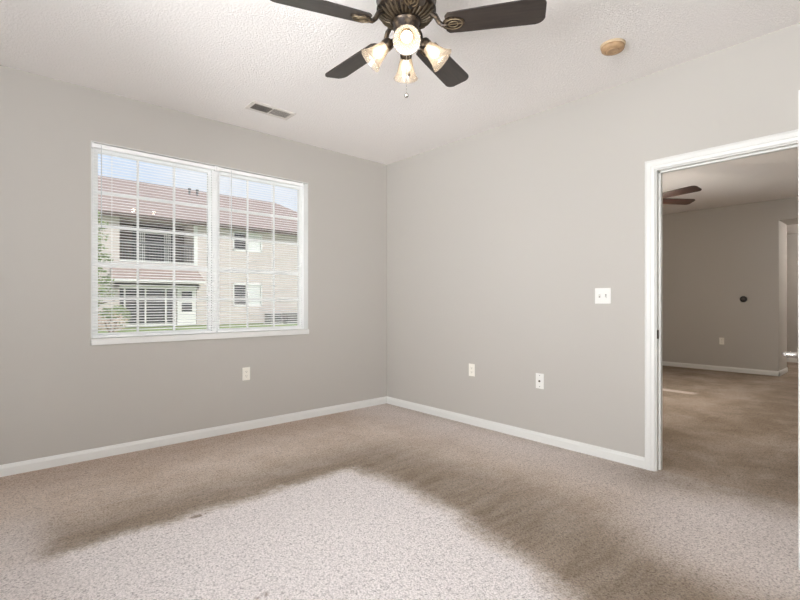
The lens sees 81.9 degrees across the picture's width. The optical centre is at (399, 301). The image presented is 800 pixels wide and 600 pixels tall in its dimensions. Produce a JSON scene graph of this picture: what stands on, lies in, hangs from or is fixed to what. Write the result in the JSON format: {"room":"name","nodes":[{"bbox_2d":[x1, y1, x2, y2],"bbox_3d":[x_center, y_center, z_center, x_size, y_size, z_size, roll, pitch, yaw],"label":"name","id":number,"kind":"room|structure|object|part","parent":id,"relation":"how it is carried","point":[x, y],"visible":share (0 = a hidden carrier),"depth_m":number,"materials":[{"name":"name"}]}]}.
{"room":"empty bedroom","nodes":[
{"label":"empty bedroom","id":0,"kind":"room"},
{"bbox_2d":[0,65,386,464],"bbox_3d":[-1.868,-0.205,3.789,4.700,2.700,0.140,0,0,-42],"label":"wall","id":1,"kind":"structure","parent":0,"point":[61,393],"depth_m":3.55,"materials":[{"name":"grey paint"}]},
{"bbox_2d":[0,396,386,476],"bbox_3d":[-1.813,1.107,3.735,4.470,0.076,0.014,0,0,-42],"label":"baseboard","id":2,"kind":"structure","parent":1,"relation":"attached to","point":[106,451],"depth_m":3.69,"materials":[{"name":"white paint"}]},
{"bbox_2d":[91,141,308,345],"bbox_3d":[-1.614,-0.430,3.994,1.801,1.492,0.152,0,0,-42],"label":"window","id":3,"kind":"structure","parent":1,"relation":"in","point":[304,197],"depth_m":4.00,"materials":[{"name":"white plastic"}]},
{"bbox_3d":[-1.973,-0.444,3.733,0.858,1.403,0.032,0,0,-42],"label":"sash","id":4,"kind":"part","parent":3,"relation":"part of","materials":[{"name":"white plastic"}]},
{"bbox_2d":[92,142,216,337],"bbox_3d":[-1.925,-0.453,3.680,0.902,1.432,0.046,0,0,-42],"label":"mini blind","id":5,"kind":"object","parent":3,"relation":"attached to","point":[94,145],"visible":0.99,"depth_m":3.66,"materials":[{"name":"white plastic"}]},
{"bbox_3d":[-2.169,-0.447,3.470,0.002,1.399,0.028,0,0,-42],"label":"ladder cord","id":6,"kind":"part","parent":5,"relation":"part of","materials":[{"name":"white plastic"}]},
{"bbox_3d":[-1.929,0.256,3.685,0.890,0.014,0.025,0,0,-42],"label":"rail","id":7,"kind":"part","parent":5,"relation":"part of","materials":[{"name":"white plastic"}]},
{"bbox_3d":[-1.929,-1.152,3.684,0.894,0.028,0.028,0,0,-42],"label":"head rail","id":8,"kind":"part","parent":5,"relation":"part of","materials":[{"name":"white"}]},
{"bbox_3d":[-1.849,-0.447,3.756,0.002,1.399,0.028,0,0,-42],"label":"ladder cord","id":9,"kind":"part","parent":5,"relation":"part of","materials":[{"name":"white fabric"}]},
{"bbox_3d":[-1.597,0.292,3.974,1.801,0.048,0.099,0,0,-42],"label":"sill","id":10,"kind":"part","parent":3,"relation":"part of","materials":[{"name":"white paint"}]},
{"bbox_3d":[-1.306,-0.444,4.329,0.834,1.403,0.032,0,0,-42],"label":"sash","id":11,"kind":"part","parent":3,"relation":"part of","materials":[{"name":"white plastic"}]},
{"bbox_2d":[216,166,302,331],"bbox_3d":[-1.273,-0.453,4.262,0.840,1.432,0.046,0,0,-42],"label":"mini blind","id":12,"kind":"object","parent":3,"relation":"attached to","point":[229,171],"visible":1,"depth_m":4.22,"materials":[{"name":"white plastic"}]},
{"bbox_3d":[-1.500,-0.447,4.068,0.002,1.399,0.028,0,0,-42],"label":"ladder cord","id":13,"kind":"part","parent":12,"relation":"part of","materials":[{"name":"white fabric"}]},
{"bbox_3d":[-1.277,0.256,4.267,0.828,0.014,0.025,0,0,-42],"label":"rail","id":14,"kind":"part","parent":12,"relation":"part of","materials":[{"name":"white plastic"}]},
{"bbox_3d":[-1.277,-1.152,4.267,0.832,0.028,0.028,0,0,-42],"label":"head rail","id":15,"kind":"part","parent":12,"relation":"part of","materials":[{"name":"white"}]},
{"bbox_3d":[-1.202,-0.447,4.333,0.002,1.399,0.028,0,0,-42],"label":"ladder cord","id":16,"kind":"part","parent":12,"relation":"part of","materials":[{"name":"white fabric"}]},
{"bbox_3d":[-0.976,-0.766,4.509,0.012,0.780,0.011,0,0,-42],"label":"lift cord","id":17,"kind":"part","parent":12,"relation":"part of","materials":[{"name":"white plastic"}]},
{"bbox_2d":[242,367,249,380],"bbox_3d":[-1.377,0.643,4.128,0.070,0.115,0.008,0,0,-42],"label":"wall outlet","id":18,"kind":"object","parent":1,"relation":"attached to","point":[245,371],"visible":1,"depth_m":4.13,"materials":[{"name":"white plastic"}]},
{"bbox_2d":[0,362,799,599],"bbox_3d":[3.336,1.205,3.997,12.700,0.120,6.720,0,0,-42],"label":"floor","id":19,"kind":"structure","parent":0,"point":[386,501],"depth_m":2.51,"materials":[{"name":"beige carpet"}]},
{"bbox_2d":[0,0,799,213],"bbox_3d":[2.680,-1.630,3.425,11.000,0.150,6.740,0,0,-42],"label":"ceiling","id":20,"kind":"structure","parent":0,"point":[210,59],"depth_m":2.98,"materials":[{"name":"white paint"}]},
{"bbox_2d":[244,101,295,119],"bbox_3d":[-1.050,-1.550,3.744,0.370,0.009,0.170,0,0,-42],"label":"ceiling vent","id":21,"kind":"object","parent":20,"relation":"in","point":[259,107],"visible":1,"depth_m":3.73,"materials":[{"name":"white metal"}]},
{"bbox_2d":[270,0,546,97],"bbox_3d":[-0.002,-1.248,2.207,1.232,0.614,1.175,0,0,-42],"label":"ceiling fan","id":22,"kind":"object","parent":20,"relation":"hanging from","point":[406,18],"visible":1,"depth_m":2.11,"materials":[{"name":"black wood"}]},
{"bbox_3d":[-0.345,-1.288,2.010,0.445,0.006,0.142,0,12,-23],"label":"fan blade","id":23,"kind":"part","parent":22,"relation":"part of","materials":[{"name":"brown wood"}]},
{"bbox_3d":[-0.239,-1.288,2.477,0.142,0.006,0.445,-16,10,-40],"label":"fan blade","id":24,"kind":"part","parent":22,"relation":"part of","materials":[{"name":"black wood"}]},
{"bbox_3d":[-0.125,-1.158,2.173,0.130,0.135,0.127,0,0,-42],"label":"lamp shade","id":25,"kind":"part","parent":22,"relation":"part of","materials":[{"name":"white glass"}]},
{"bbox_2d":[382,37,393,51],"bbox_3d":[-0.060,-1.212,2.171,0.060,0.059,0.061,0,0,-42],"label":"socket","id":26,"kind":"object","parent":22,"relation":"attached to","point":[387,43],"depth_m":2.15,"materials":[{"name":"brown metal"}]},
{"bbox_2d":[400,52,411,59],"bbox_3d":[0.029,-1.212,2.260,0.061,0.059,0.060,0,0,-42],"label":"socket","id":27,"kind":"object","parent":22,"relation":"attached to","point":[402,57],"depth_m":2.25,"materials":[{"name":"brown metal"}]},
{"bbox_3d":[0.031,-1.158,2.326,0.127,0.135,0.130,0,0,-42],"label":"lamp shade","id":28,"kind":"part","parent":22,"relation":"part of","materials":[{"name":"white glass"}]},
{"bbox_3d":[0.030,-1.092,2.124,0.003,0.265,0.003,0,0,-42],"label":"pull chain","id":29,"kind":"part","parent":22,"relation":"part of","materials":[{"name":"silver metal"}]},
{"bbox_3d":[0.029,-1.180,2.045,0.057,0.064,0.059,0,0,-42],"label":"light bulb","id":30,"kind":"part","parent":22,"relation":"part of","materials":[{"name":"beige glass"}]},
{"bbox_3d":[0.028,-1.158,2.017,0.127,0.135,0.130,0,0,-42],"label":"lamp shade","id":31,"kind":"part","parent":22,"relation":"part of","materials":[{"name":"white glass"}]},
{"bbox_3d":[0.067,-1.288,1.766,0.142,0.006,0.445,12,-1,-5],"label":"fan blade","id":32,"kind":"part","parent":22,"relation":"part of","materials":[{"name":"brown wood"}]},
{"bbox_2d":[419,37,430,51],"bbox_3d":[0.119,-1.212,2.171,0.060,0.059,0.061,0,0,-42],"label":"socket","id":33,"kind":"object","parent":22,"relation":"attached to","point":[425,45],"depth_m":2.15,"materials":[{"name":"brown metal"}]},
{"bbox_3d":[0.184,-1.158,2.170,0.130,0.135,0.127,0,0,-42],"label":"lamp shade","id":34,"kind":"part","parent":22,"relation":"part of","materials":[{"name":"white glass"}]},
{"bbox_3d":[0.238,-1.288,2.522,0.142,0.006,0.445,-14,-7,30],"label":"fan blade","id":35,"kind":"part","parent":22,"relation":"part of","materials":[{"name":"brown wood"}]},
{"bbox_3d":[0.427,-1.288,2.082,0.445,0.006,0.142,0,-12,13],"label":"fan blade","id":36,"kind":"part","parent":22,"relation":"part of","materials":[{"name":"brown wood"}]},
{"bbox_2d":[600,38,625,55],"bbox_3d":[1.286,-1.533,2.786,0.140,0.044,0.140,0,0,-42],"label":"smoke detector","id":37,"kind":"object","parent":20,"relation":"attached to","point":[611,47],"visible":1,"depth_m":2.75,"materials":[{"name":"beige plastic"}]},
{"bbox_2d":[663,186,701,204],"bbox_3d":[2.791,-1.213,5.351,1.238,0.744,1.284,0,0,-42],"label":"ceiling fan","id":38,"kind":"object","parent":20,"relation":"hanging from","point":[690,189],"visible":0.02,"depth_m":5.09,"materials":[{"name":"brown wood"}]},
{"bbox_3d":[3.239,-1.188,5.446,0.478,0.006,0.142,0,-15,-8],"label":"fan blade","id":39,"kind":"part","parent":38,"relation":"part of","materials":[{"name":"brown wood"}]},
{"bbox_3d":[3.006,-1.188,5.005,0.142,0.006,0.478,17,-7,-25],"label":"fan blade","id":40,"kind":"part","parent":38,"relation":"part of","materials":[{"name":"brown wood"}]},
{"bbox_2d":[387,23,799,456],"bbox_3d":[1.663,-0.205,3.281,0.110,2.700,5.320,0,0,-42],"label":"wall","id":41,"kind":"structure","parent":0,"point":[501,240],"depth_m":3.69,"materials":[{"name":"grey paint"}]},
{"bbox_2d":[469,364,474,376],"bbox_3d":[0.669,0.635,4.304,0.008,0.115,0.070,0,0,-42],"label":"wall outlet","id":42,"kind":"object","parent":41,"relation":"attached to","point":[471,366],"visible":1,"depth_m":4.29,"materials":[{"name":"white plastic"}]},
{"bbox_2d":[387,396,644,468],"bbox_3d":[1.576,1.107,3.284,0.014,0.076,5.200,0,0,-42],"label":"baseboard","id":43,"kind":"structure","parent":41,"relation":"attached to","point":[605,453],"depth_m":3.82,"materials":[{"name":"white paint"}]},
{"bbox_2d":[536,373,543,388],"bbox_3d":[1.140,0.647,3.770,0.018,0.125,0.073,0,0,-42],"label":"plate","id":44,"kind":"object","parent":41,"relation":"attached to","point":[539,377],"visible":1,"depth_m":3.77,"materials":[{"name":"white plastic"}]},
{"bbox_2d":[595,288,610,303],"bbox_3d":[1.485,-0.045,3.382,0.021,0.115,0.116,0,0,-42],"label":"light switch","id":45,"kind":"object","parent":41,"relation":"attached to","point":[602,295],"visible":1,"depth_m":3.38,"materials":[{"name":"white plastic"}]},
{"bbox_2d":[645,129,797,470],"bbox_3d":[2.066,0.091,2.829,0.146,2.107,1.014,0,0,-42],"label":"door frame","id":46,"kind":"structure","parent":41,"relation":"attached to","point":[654,169],"depth_m":3.13,"materials":[{"name":"white paint"}]},
{"bbox_2d":[782,90,799,569],"bbox_3d":[2.000,0.119,2.207,0.816,2.028,0.165,0,0,-42],"label":"door","id":47,"kind":"structure","parent":41,"relation":"in","point":[788,354],"depth_m":1.95,"materials":[{"name":"white paint"}]},
{"bbox_3d":[1.740,0.230,2.042,0.146,0.064,0.065,0,0,-42],"label":"lever","id":48,"kind":"part","parent":47,"relation":"part of","materials":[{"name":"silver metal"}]},
{"bbox_2d":[663,197,797,370],"bbox_3d":[6.536,-0.220,6.854,0.680,2.730,6.480,0,0,-42],"label":"wall","id":49,"kind":"structure","parent":0,"point":[713,258],"depth_m":7.59,"materials":[{"name":"grey paint"}]},
{"bbox_2d":[719,337,723,344],"bbox_3d":[5.350,0.649,7.665,0.008,0.115,0.070,0,0,-42],"label":"wall outlet","id":50,"kind":"object","parent":49,"relation":"attached to","point":[721,340],"visible":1,"depth_m":7.66,"materials":[{"name":"white plastic"}]},
{"bbox_2d":[663,361,787,375],"bbox_3d":[6.531,1.107,6.849,0.694,0.076,6.480,0,0,-42],"label":"baseboard","id":51,"kind":"structure","parent":49,"relation":"attached to","point":[665,363],"depth_m":7.59,"materials":[{"name":"white paint"}]},
{"bbox_2d":[740,296,746,301],"bbox_3d":[5.538,-0.047,7.438,0.030,0.100,0.100,0,0,-42],"label":"wall thermostat","id":52,"kind":"object","parent":49,"relation":"attached to","point":[742,298],"visible":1,"depth_m":7.43,"materials":[{"name":"black plastic"}]},
{"bbox_2d":[787,233,797,358],"bbox_3d":[8.035,-0.075,8.192,0.100,2.440,6.480,0,0,-42],"label":"wall","id":53,"kind":"structure","parent":0,"point":[792,239],"depth_m":8.76,"materials":[{"name":"grey paint"}]},
{"bbox_2d":[787,358,797,362],"bbox_3d":[7.993,1.107,8.154,0.014,0.076,6.480,0,0,-42],"label":"baseboard","id":54,"kind":"structure","parent":53,"relation":"attached to","point":[795,360],"depth_m":8.75,"materials":[{"name":"white paint"}]},
{"bbox_2d":[787,224,797,233],"bbox_3d":[7.424,-1.355,7.660,1.720,0.120,6.740,0,0,-42],"label":"ceiling","id":55,"kind":"structure","parent":0,"point":[791,229],"depth_m":8.23,"materials":[{"name":"white paint"}]},
{"label":"outside","id":56,"kind":"structure","parent":0,"visible":0},
{"bbox_2d":[98,323,296,332],"bbox_3d":[-16.675,1.265,30.691,90.000,0.077,59.600,0,0,-42],"label":"lawn","id":57,"kind":"structure","parent":56,"point":[253,323],"depth_m":22.87,"materials":[{"name":"green plant"}]},
{"bbox_2d":[98,212,120,319],"bbox_3d":[-10.003,-0.981,14.492,2.228,4.503,2.093,0,0,-42],"label":"ornamental tree","id":58,"kind":"object","parent":57,"relation":"on","point":[98,212],"visible":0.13,"depth_m":14.82,"materials":[{"name":"green plant"}]},
{"bbox_2d":[98,311,127,331],"bbox_3d":[-10.894,0.781,17.380,1.143,0.984,1.113,0,0,-42],"label":"shrub","id":59,"kind":"object","parent":57,"relation":"on","point":[109,311],"visible":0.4,"depth_m":17.25,"materials":[{"name":"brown plant"}]},
{"bbox_2d":[105,305,131,326],"bbox_3d":[-12.511,0.689,20.467,1.026,1.166,1.026,0,0,-42],"label":"shrub","id":60,"kind":"object","parent":57,"relation":"on","point":[114,305],"visible":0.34,"depth_m":20.39,"materials":[{"name":"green plant"}]},
{"bbox_2d":[98,175,296,326],"bbox_3d":[-16.411,-2.880,25.477,28.450,8.250,10.330,0,0,-42],"label":"apartment building","id":61,"kind":"structure","parent":57,"relation":"on","point":[107,179],"depth_m":25.12,"materials":[{"name":"beige"}]},
{"bbox_2d":[120,221,131,258],"bbox_3d":[-14.364,-3.095,23.853,0.900,2.120,0.080,0,0,-42],"label":"shade","id":62,"kind":"object","parent":61,"relation":"hanging from","point":[125,222],"depth_m":23.94,"materials":[{"name":"brown"}]},
{"bbox_3d":[-13.254,-3.095,24.831,2.060,2.120,0.100,0,0,-42],"label":"sliding door","id":63,"kind":"part","parent":61,"relation":"part of","materials":[{"name":"clear glass"}]},
{"bbox_2d":[139,231,170,262],"bbox_3d":[-13.198,-2.905,24.747,1.630,1.700,0.060,0,0,-42],"label":"vertical blind","id":64,"kind":"object","parent":61,"relation":"hanging from","point":[143,233],"depth_m":24.83,"materials":[{"name":"fabric"}]},
{"bbox_3d":[-12.287,-2.455,23.448,3.484,1.040,0.050,0,0,-42],"label":"balcony railing","id":65,"kind":"part","parent":61,"relation":"part of","materials":[{"name":"grey metal"}]},
{"bbox_3d":[-11.273,0.195,24.347,0.930,2.000,0.100,0,0,-42],"label":"porch door","id":66,"kind":"part","parent":61,"relation":"part of","materials":[{"name":"white"}]},
{"bbox_3d":[-11.237,0.285,24.306,0.510,0.480,0.030,0,0,-42],"label":"door glass","id":67,"kind":"part","parent":61,"relation":"part of","materials":[{"name":"grey glass"}]},
{"bbox_3d":[-11.237,-0.365,24.306,0.510,0.420,0.030,0,0,-42],"label":"door glass","id":68,"kind":"part","parent":61,"relation":"part of","materials":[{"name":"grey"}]},
{"bbox_3d":[-10.921,-3.005,24.621,0.180,2.100,0.120,0,0,-42],"label":"corner post","id":69,"kind":"part","parent":61,"relation":"part of","materials":[{"name":"white"}]},
{"bbox_3d":[-9.135,-0.415,26.250,0.675,1.160,0.030,0,0,-42],"label":"pane","id":70,"kind":"part","parent":61,"relation":"part of","materials":[{"name":"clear glass"}]},
{"bbox_3d":[-9.135,-3.450,26.250,0.675,0.950,0.030,0,0,-42],"label":"pane","id":71,"kind":"part","parent":61,"relation":"part of","materials":[{"name":"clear glass"}]},
{"bbox_2d":[248,285,260,304],"bbox_3d":[-8.489,-0.415,26.826,0.775,1.160,0.030,0,0,-42],"label":"window blind","id":72,"kind":"object","parent":61,"relation":"hanging from","point":[254,289],"depth_m":26.82,"materials":[{"name":"white plastic"}]},
{"bbox_2d":[248,234,260,250],"bbox_3d":[-8.489,-3.450,26.826,0.775,0.950,0.030,0,0,-42],"label":"window blind","id":73,"kind":"object","parent":61,"relation":"hanging from","point":[255,235],"depth_m":26.82,"materials":[{"name":"white fabric"}]},
{"bbox_2d":[263,313,282,323],"bbox_3d":[-7.311,0.960,26.584,0.860,0.650,0.760,0,0,-42],"label":"air conditioner","id":74,"kind":"object","parent":57,"relation":"on","point":[276,313],"visible":0.51,"depth_m":26.38,"materials":[{"name":"white metal"}]},
{"bbox_2d":[282,313,296,323],"bbox_3d":[-6.491,0.960,27.316,0.860,0.650,0.760,0,0,-42],"label":"air conditioner","id":75,"kind":"object","parent":57,"relation":"on","point":[289,314],"visible":0.38,"depth_m":27.03,"materials":[{"name":"white metal"}]}
]}

